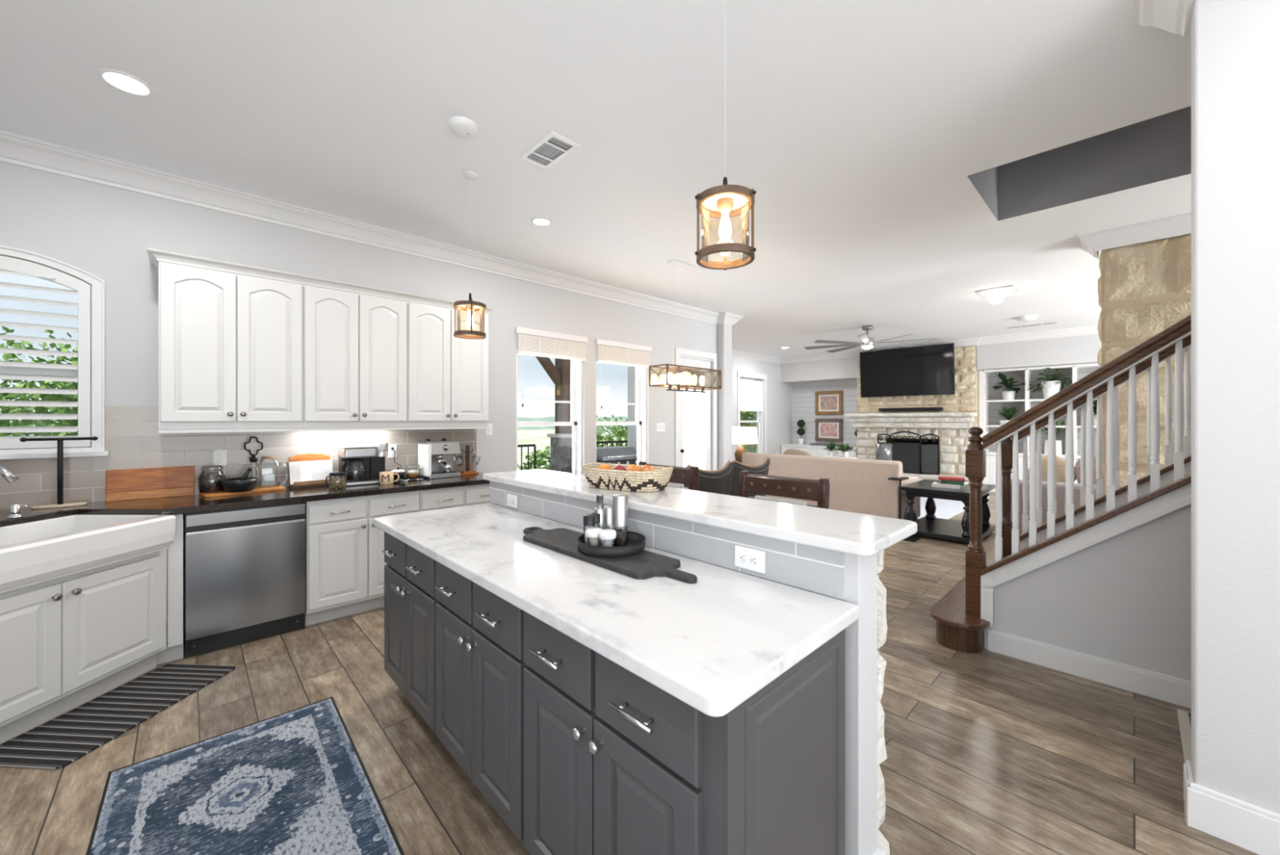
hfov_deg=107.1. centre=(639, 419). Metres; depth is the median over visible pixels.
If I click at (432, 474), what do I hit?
drip tray
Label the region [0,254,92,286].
wall
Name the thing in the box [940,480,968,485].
book
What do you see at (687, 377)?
linear chandelier
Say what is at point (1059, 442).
potted plant
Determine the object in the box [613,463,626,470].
apple
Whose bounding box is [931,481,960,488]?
book
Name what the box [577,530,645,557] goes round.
round tray
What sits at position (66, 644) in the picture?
base cabinet
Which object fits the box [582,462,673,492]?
fruit basket
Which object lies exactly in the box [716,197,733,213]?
bulb socket
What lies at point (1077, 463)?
throw pillow
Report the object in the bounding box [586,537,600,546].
glass cup
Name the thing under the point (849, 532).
breakfast bar
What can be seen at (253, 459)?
glass bottle
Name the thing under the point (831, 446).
potted plant
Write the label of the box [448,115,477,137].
smoke detector
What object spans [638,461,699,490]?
bar stool
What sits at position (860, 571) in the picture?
wall
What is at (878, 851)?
baseboard
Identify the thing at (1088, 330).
trim
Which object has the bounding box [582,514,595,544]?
spice shaker
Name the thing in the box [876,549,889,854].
stone wall
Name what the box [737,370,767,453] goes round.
window
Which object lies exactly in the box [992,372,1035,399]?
potted plant
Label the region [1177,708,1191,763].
entry rug
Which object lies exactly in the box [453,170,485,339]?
pendant light
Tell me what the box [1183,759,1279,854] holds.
baseboard
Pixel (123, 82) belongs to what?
recessed light
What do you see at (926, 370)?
television
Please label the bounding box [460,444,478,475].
mug tree
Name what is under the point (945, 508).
area rug
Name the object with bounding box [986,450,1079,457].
countertop
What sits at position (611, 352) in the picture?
window blind
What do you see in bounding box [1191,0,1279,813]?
wall
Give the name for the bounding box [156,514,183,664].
base cabinet
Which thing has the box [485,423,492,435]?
light switch
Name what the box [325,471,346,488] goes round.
jar
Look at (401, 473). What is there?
sugar pot
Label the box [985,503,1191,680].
wall
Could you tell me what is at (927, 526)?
shelf
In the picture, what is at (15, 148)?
trim
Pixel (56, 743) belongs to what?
striped mat
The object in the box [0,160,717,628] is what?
wall
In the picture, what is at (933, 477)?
hearth
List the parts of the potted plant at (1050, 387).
pot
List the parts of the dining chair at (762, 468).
nailhead trim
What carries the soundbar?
attached to the wall at (966, 397)
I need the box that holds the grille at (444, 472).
[431,471,456,474]
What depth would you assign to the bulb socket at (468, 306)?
3.11 m
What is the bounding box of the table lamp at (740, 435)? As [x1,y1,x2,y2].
[732,426,758,462]
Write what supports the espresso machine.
on the countertop at (197, 503)
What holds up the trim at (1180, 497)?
attached to the wall at (1124, 597)
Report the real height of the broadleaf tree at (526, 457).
4.424 m
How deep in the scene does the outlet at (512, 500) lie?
2.71 m
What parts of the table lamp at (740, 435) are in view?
lamp shade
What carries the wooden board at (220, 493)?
on the countertop at (197, 503)
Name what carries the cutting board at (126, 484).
on the countertop at (197, 503)
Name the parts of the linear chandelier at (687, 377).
frame, glass panel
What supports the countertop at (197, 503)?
on the base cabinet
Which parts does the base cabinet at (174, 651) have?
panel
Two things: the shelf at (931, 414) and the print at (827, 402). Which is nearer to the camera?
the shelf at (931, 414)
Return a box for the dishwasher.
[184,502,305,657]
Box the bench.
[821,455,857,458]
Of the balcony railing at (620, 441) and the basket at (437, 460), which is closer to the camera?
the basket at (437, 460)
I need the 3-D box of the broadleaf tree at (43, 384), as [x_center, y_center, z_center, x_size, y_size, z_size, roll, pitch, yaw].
[-8.261,2.027,6.006,4.212,6.818,6.406,0,0,39]
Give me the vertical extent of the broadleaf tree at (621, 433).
5.627 m
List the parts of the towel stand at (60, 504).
post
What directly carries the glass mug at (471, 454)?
hanging from the mug tree at (467, 451)
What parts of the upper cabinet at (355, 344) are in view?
door, door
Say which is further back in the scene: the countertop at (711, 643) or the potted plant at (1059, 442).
the potted plant at (1059, 442)
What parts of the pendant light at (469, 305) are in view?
plate, stem, lamp shade, bulb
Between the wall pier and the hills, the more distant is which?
the hills
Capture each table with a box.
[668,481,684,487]
[888,476,919,542]
[901,479,995,544]
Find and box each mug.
[379,471,399,484]
[455,453,463,466]
[471,453,480,464]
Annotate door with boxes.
[675,347,717,470]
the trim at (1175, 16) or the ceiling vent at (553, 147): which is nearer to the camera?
the trim at (1175, 16)
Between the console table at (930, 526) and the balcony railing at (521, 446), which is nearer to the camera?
the console table at (930, 526)
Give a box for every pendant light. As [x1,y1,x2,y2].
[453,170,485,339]
[694,0,755,270]
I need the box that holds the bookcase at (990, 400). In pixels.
[978,363,1101,492]
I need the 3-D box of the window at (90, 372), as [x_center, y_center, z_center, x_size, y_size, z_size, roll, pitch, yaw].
[-3.700,-0.384,2.743,0.842,1.223,0.200,0,0,-44]
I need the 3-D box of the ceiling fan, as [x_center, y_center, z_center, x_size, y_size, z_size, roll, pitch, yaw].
[3.945,-1.424,8.202,1.995,0.392,1.995,0,0,-44]
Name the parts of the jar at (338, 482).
lid, glass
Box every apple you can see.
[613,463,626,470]
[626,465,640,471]
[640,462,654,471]
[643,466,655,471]
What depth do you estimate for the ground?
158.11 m
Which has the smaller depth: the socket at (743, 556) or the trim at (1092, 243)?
the socket at (743, 556)
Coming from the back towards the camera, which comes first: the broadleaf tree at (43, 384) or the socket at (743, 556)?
the broadleaf tree at (43, 384)
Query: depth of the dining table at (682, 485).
4.90 m
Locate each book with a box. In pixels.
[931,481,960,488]
[937,475,964,480]
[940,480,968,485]
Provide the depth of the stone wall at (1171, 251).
4.00 m
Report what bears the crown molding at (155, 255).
on the upper cabinet at (447, 375)
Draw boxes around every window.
[0,244,109,459]
[515,333,582,474]
[595,344,646,464]
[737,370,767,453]
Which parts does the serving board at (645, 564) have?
loop handle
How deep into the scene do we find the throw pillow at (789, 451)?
7.28 m
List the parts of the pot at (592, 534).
lid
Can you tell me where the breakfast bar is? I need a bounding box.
[482,468,917,555]
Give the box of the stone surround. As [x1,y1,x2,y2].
[857,426,971,474]
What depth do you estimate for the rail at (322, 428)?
3.47 m
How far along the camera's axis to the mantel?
10.00 m
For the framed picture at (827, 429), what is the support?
attached to the wall at (803, 397)
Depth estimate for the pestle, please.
3.30 m
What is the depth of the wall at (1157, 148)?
3.44 m
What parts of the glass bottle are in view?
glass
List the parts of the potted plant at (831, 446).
pot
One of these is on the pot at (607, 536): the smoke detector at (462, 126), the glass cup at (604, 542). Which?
the glass cup at (604, 542)
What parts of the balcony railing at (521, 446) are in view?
rail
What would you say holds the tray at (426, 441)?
on the espresso machine
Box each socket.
[217,452,222,457]
[217,457,222,462]
[465,304,475,311]
[667,372,672,389]
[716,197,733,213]
[739,552,747,562]
[750,555,759,565]
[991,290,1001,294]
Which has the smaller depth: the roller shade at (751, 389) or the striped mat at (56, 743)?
the striped mat at (56, 743)
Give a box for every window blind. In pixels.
[514,326,587,406]
[595,338,651,408]
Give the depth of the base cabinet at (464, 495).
3.92 m
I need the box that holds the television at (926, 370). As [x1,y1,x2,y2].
[859,342,955,397]
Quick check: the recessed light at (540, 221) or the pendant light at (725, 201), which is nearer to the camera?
the pendant light at (725, 201)
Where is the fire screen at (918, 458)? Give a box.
[877,431,939,475]
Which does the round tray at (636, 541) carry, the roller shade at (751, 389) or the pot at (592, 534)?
the pot at (592, 534)
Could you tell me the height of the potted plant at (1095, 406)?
0.516 m
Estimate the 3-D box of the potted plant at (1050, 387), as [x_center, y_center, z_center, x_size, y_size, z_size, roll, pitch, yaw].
[7.654,-0.689,8.842,0.622,0.606,0.737,0,0,-44]
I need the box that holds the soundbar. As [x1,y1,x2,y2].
[878,407,942,411]
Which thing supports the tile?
attached to the wall at (860, 571)
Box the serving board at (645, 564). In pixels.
[523,526,697,583]
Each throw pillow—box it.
[782,448,811,455]
[1027,453,1076,482]
[1075,453,1096,484]
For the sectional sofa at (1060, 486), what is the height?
0.735 m
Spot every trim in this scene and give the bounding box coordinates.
[0,129,742,325]
[732,324,1097,363]
[886,437,937,444]
[980,482,1191,630]
[1077,212,1191,259]
[1133,0,1194,36]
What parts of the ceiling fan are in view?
blade, blade, blade, blade, blade, blade, blade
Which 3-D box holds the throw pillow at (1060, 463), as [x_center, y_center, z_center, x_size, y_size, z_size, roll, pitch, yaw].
[4.718,0.630,5.426,0.233,0.460,0.453,0,0,-36]
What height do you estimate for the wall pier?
3.050 m
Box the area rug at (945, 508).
[918,496,989,519]
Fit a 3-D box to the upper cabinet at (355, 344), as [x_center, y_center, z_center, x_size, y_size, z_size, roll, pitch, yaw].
[-2.288,-0.464,3.788,0.714,1.045,0.362,0,0,-44]
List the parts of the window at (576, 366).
sash, sash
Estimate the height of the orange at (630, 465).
0.071 m
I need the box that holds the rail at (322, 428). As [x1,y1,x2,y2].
[158,426,488,433]
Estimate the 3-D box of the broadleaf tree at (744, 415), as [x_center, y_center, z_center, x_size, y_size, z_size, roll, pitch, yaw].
[4.132,1.384,19.794,5.150,8.104,6.065,0,0,37]
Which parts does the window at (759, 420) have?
sash, sash, frame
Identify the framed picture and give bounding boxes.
[814,390,843,414]
[814,417,843,441]
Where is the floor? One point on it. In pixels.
(988, 752)
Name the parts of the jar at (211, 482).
glass lid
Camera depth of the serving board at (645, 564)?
1.69 m
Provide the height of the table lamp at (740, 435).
0.700 m
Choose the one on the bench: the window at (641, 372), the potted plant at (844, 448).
the potted plant at (844, 448)
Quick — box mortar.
[221,476,257,492]
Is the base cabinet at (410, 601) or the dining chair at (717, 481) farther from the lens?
the dining chair at (717, 481)
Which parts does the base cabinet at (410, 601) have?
bar pull, drawer, door, knob, knob, bar pull, drawer, door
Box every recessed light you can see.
[97,68,155,97]
[531,217,551,226]
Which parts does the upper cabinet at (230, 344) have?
door, knob, knob, door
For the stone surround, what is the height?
0.956 m
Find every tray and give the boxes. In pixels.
[393,476,425,480]
[417,440,459,442]
[419,471,460,479]
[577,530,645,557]
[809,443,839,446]
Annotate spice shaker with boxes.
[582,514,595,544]
[588,511,599,527]
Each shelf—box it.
[845,412,977,416]
[913,515,995,542]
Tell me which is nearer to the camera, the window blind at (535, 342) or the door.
the window blind at (535, 342)
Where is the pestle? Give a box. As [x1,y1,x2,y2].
[239,466,253,479]
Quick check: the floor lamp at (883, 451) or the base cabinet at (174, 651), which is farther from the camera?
the floor lamp at (883, 451)
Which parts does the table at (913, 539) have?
plate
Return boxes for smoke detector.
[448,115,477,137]
[1016,315,1037,321]
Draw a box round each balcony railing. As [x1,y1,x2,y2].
[517,444,536,470]
[596,440,627,447]
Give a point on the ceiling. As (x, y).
(858, 129)
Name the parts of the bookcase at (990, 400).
door, shelf, shelf, door, shelf, panel, shelf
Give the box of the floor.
[0,491,1258,854]
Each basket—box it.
[435,458,444,463]
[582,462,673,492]
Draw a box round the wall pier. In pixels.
[633,323,732,469]
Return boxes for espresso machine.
[417,438,460,479]
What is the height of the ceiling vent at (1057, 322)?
0.008 m
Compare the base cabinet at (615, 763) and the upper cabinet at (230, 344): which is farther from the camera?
the upper cabinet at (230, 344)
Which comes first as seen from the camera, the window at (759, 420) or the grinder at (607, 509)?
the grinder at (607, 509)
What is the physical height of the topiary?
0.672 m
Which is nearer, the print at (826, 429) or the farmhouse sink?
the farmhouse sink
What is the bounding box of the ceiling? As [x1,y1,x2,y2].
[0,0,1191,357]
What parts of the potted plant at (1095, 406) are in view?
pot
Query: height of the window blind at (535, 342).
0.835 m
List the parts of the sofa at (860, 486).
arm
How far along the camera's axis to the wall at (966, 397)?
9.73 m
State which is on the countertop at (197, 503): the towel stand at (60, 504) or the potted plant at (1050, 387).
the towel stand at (60, 504)
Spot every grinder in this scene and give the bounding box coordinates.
[594,493,603,527]
[603,504,616,529]
[612,493,627,544]
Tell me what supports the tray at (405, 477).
on the countertop at (197, 503)
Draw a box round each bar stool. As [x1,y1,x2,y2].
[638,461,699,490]
[737,471,830,508]
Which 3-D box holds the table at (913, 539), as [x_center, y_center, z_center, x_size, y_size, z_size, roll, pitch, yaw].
[3.248,1.080,5.806,0.480,0.700,0.360,0,0,-44]
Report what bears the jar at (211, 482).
on the wooden board at (220, 493)
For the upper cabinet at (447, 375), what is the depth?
4.14 m
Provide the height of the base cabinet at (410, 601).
0.873 m
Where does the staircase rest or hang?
on the floor
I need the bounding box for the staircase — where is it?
[929,314,1191,653]
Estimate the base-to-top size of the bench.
0.600 m
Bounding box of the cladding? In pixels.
[1097,233,1191,494]
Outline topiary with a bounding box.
[796,419,805,444]
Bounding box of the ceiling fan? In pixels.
[804,324,938,352]
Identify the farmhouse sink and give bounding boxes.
[0,514,175,598]
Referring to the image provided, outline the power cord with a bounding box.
[391,446,402,469]
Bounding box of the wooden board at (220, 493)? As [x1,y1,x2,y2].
[199,484,285,497]
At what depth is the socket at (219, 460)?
3.35 m
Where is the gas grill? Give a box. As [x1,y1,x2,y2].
[567,445,636,466]
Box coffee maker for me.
[337,442,388,486]
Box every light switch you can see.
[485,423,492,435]
[656,422,665,431]
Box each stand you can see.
[19,435,97,509]
[288,453,333,488]
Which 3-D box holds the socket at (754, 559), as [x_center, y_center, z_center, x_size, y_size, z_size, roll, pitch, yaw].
[0.375,0.462,1.550,0.004,0.033,0.033,0,0,-44]
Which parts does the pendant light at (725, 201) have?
stem, plate, lamp shade, bulb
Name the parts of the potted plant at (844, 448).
pot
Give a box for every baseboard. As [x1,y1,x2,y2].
[873,847,884,854]
[986,628,1191,708]
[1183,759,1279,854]
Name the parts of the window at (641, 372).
sash, sash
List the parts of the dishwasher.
control panel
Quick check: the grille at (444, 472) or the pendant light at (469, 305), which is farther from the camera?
the grille at (444, 472)
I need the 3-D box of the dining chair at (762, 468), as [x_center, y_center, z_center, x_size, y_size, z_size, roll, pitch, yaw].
[0.850,0.887,4.407,0.552,1.085,0.606,0,0,-44]
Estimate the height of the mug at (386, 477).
0.095 m
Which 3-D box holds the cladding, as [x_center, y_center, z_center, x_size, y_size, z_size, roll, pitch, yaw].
[5.198,-0.045,2.938,0.340,2.944,3.436,0,0,-39]
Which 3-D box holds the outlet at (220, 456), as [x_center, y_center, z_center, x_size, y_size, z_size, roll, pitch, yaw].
[-2.979,0.270,3.354,0.072,0.115,0.010,0,0,-44]
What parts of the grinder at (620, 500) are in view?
glass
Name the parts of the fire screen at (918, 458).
panel frame, panel frame, panel frame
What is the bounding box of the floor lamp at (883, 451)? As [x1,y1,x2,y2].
[875,443,892,460]
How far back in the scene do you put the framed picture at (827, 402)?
12.19 m
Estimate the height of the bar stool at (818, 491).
1.136 m
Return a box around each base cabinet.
[0,548,167,744]
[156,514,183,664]
[305,490,419,626]
[382,531,439,731]
[419,483,491,511]
[435,560,527,844]
[524,611,844,854]
[780,444,857,457]
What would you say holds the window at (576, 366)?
in the wall at (108, 228)
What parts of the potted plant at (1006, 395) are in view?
pot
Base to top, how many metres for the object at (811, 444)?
0.050 m
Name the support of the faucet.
on the countertop at (197, 503)
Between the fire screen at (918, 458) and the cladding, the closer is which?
the cladding
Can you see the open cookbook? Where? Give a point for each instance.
(300, 471)
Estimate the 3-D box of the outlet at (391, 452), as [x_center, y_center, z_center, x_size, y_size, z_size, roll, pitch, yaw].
[-2.167,0.275,4.131,0.072,0.115,0.010,0,0,-44]
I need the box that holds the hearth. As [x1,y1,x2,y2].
[902,472,968,479]
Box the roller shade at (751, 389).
[740,377,762,411]
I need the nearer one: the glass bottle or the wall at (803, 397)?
the glass bottle
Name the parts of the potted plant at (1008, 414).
pot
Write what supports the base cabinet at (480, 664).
on the floor
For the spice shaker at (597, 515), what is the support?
on the round tray at (636, 541)
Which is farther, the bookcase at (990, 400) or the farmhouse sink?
the bookcase at (990, 400)
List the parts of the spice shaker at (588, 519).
glass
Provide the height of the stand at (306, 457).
0.250 m
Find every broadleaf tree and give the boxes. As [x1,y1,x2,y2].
[0,325,78,436]
[517,451,550,470]
[522,414,627,470]
[740,410,756,452]
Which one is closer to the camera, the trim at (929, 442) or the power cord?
the power cord
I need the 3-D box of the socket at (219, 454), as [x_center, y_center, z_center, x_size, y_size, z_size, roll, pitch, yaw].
[-2.977,0.249,3.352,0.033,0.033,0.004,0,0,-44]
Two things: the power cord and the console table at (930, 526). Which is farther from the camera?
the console table at (930, 526)
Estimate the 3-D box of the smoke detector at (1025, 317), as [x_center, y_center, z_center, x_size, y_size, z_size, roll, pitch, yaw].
[6.092,-1.586,7.447,0.260,0.068,0.260,0,0,-44]
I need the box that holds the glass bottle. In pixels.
[244,435,263,488]
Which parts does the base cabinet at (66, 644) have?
door, knob, knob, door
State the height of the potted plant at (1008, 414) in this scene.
0.410 m
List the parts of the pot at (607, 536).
lid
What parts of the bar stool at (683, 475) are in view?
post, rail, post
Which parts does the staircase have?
newel post, newel post, shoe rail, handrail, handrail, shoe rail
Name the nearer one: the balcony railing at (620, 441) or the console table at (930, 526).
the console table at (930, 526)
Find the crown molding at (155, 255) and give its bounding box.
[146,247,495,314]
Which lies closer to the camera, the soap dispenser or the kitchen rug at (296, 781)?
the kitchen rug at (296, 781)
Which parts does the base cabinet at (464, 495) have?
drawer, bar pull, drawer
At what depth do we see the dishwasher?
2.98 m
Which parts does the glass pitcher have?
cork lid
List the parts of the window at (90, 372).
frame, sill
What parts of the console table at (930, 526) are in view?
leg, leg, leg, leg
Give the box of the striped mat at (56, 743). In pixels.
[0,663,235,769]
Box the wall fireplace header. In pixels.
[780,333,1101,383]
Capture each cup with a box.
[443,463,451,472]
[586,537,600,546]
[600,538,614,546]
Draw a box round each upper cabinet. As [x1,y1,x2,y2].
[158,261,302,428]
[302,284,407,427]
[407,301,488,426]
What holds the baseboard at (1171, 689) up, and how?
attached to the wall at (1124, 597)
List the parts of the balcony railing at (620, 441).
rail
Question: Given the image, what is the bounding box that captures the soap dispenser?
[6,503,27,518]
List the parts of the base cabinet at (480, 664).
bar pull, drawer, door, knob, knob, bar pull, drawer, door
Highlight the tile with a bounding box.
[489,480,844,599]
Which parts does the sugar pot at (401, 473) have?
lid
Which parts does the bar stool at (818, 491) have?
post, rail, rail, post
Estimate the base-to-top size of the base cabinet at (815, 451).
0.765 m
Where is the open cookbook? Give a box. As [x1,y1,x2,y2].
[288,459,333,484]
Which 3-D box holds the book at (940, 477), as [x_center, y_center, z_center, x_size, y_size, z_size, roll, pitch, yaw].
[3.835,0.727,5.828,0.270,0.028,0.200,0,0,32]
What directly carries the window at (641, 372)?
in the wall at (108, 228)
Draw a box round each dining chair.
[683,460,733,494]
[728,456,770,497]
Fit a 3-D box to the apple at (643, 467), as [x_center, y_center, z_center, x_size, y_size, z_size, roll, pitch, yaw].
[0.037,0.251,2.315,0.074,0.073,0.072,0,0,-44]
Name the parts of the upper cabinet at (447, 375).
door, door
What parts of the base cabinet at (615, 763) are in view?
bar pull, drawer, door, knob, knob, bar pull, door, drawer, panel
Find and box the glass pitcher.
[257,456,287,488]
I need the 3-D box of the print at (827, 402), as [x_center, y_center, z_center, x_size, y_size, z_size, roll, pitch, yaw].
[4.871,-0.430,12.209,0.002,0.350,0.440,0,0,-44]
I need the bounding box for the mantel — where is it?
[845,412,977,427]
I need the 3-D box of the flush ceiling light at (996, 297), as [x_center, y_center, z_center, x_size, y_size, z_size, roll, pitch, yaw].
[4.489,-1.540,5.955,0.380,0.160,0.380,0,0,-44]
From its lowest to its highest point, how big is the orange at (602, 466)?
0.071 m
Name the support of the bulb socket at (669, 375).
attached to the linear chandelier at (687, 377)
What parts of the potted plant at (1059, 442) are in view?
pot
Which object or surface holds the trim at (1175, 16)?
attached to the wall at (1235, 44)
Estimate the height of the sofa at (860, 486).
0.900 m
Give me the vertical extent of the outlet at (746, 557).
0.072 m
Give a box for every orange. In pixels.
[598,463,611,469]
[626,463,639,469]
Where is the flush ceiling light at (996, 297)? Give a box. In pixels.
[974,284,1017,303]
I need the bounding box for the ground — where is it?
[517,427,626,470]
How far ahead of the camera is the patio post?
8.27 m
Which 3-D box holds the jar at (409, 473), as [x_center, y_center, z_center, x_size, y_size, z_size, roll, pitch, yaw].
[-1.988,0.453,4.139,0.112,0.108,0.111,0,0,-44]
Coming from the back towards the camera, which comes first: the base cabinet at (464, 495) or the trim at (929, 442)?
the trim at (929, 442)
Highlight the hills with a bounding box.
[0,412,755,436]
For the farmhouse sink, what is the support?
in the countertop at (197, 503)
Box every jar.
[198,464,225,492]
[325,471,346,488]
[405,464,419,477]
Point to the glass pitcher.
(263, 457)
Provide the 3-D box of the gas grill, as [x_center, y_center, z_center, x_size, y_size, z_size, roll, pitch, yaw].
[-0.471,0.980,8.087,1.440,1.000,0.622,0,0,-44]
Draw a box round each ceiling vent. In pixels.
[519,130,580,169]
[1004,320,1059,328]
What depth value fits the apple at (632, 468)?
2.25 m
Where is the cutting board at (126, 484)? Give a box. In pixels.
[105,465,195,502]
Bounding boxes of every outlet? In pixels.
[213,448,226,466]
[387,444,396,457]
[506,493,517,507]
[734,544,764,573]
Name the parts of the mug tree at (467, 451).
post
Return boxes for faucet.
[0,464,19,483]
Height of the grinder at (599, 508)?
0.190 m
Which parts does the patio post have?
post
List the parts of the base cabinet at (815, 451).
door, door, door, door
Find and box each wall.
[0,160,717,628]
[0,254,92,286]
[491,502,876,854]
[627,355,791,461]
[791,379,857,446]
[857,345,978,475]
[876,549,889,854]
[967,106,1191,221]
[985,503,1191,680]
[1101,235,1191,495]
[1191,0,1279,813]
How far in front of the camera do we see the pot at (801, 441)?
12.53 m
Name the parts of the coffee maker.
carafe handle, carafe lid, lid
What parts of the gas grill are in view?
control panel, lid, lid handle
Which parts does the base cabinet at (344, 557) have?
drawer, door, bar pull, door, drawer, bar pull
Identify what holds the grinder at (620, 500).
on the round tray at (636, 541)
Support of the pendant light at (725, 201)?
hanging from the ceiling
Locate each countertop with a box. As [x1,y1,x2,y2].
[0,471,489,526]
[373,502,859,716]
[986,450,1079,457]
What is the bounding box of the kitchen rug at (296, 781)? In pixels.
[85,696,404,854]
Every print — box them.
[820,395,837,409]
[820,423,837,436]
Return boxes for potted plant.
[823,442,836,456]
[835,442,855,457]
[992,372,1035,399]
[998,405,1019,425]
[1027,367,1072,399]
[1040,418,1064,454]
[1093,399,1097,426]
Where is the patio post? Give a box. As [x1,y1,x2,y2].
[535,355,572,473]
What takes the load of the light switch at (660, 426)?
attached to the wall at (108, 228)
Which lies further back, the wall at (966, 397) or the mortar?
the wall at (966, 397)
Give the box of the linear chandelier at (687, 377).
[648,258,721,392]
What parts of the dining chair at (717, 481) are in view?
nailhead trim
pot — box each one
[391,466,405,479]
[585,527,602,546]
[599,528,616,546]
[798,438,804,444]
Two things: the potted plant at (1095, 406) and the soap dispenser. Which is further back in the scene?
the potted plant at (1095, 406)
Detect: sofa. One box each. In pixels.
[742,452,920,519]
[1010,478,1096,534]
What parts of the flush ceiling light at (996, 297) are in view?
mounting plate, bulb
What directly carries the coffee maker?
on the countertop at (197, 503)
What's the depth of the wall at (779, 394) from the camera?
12.21 m

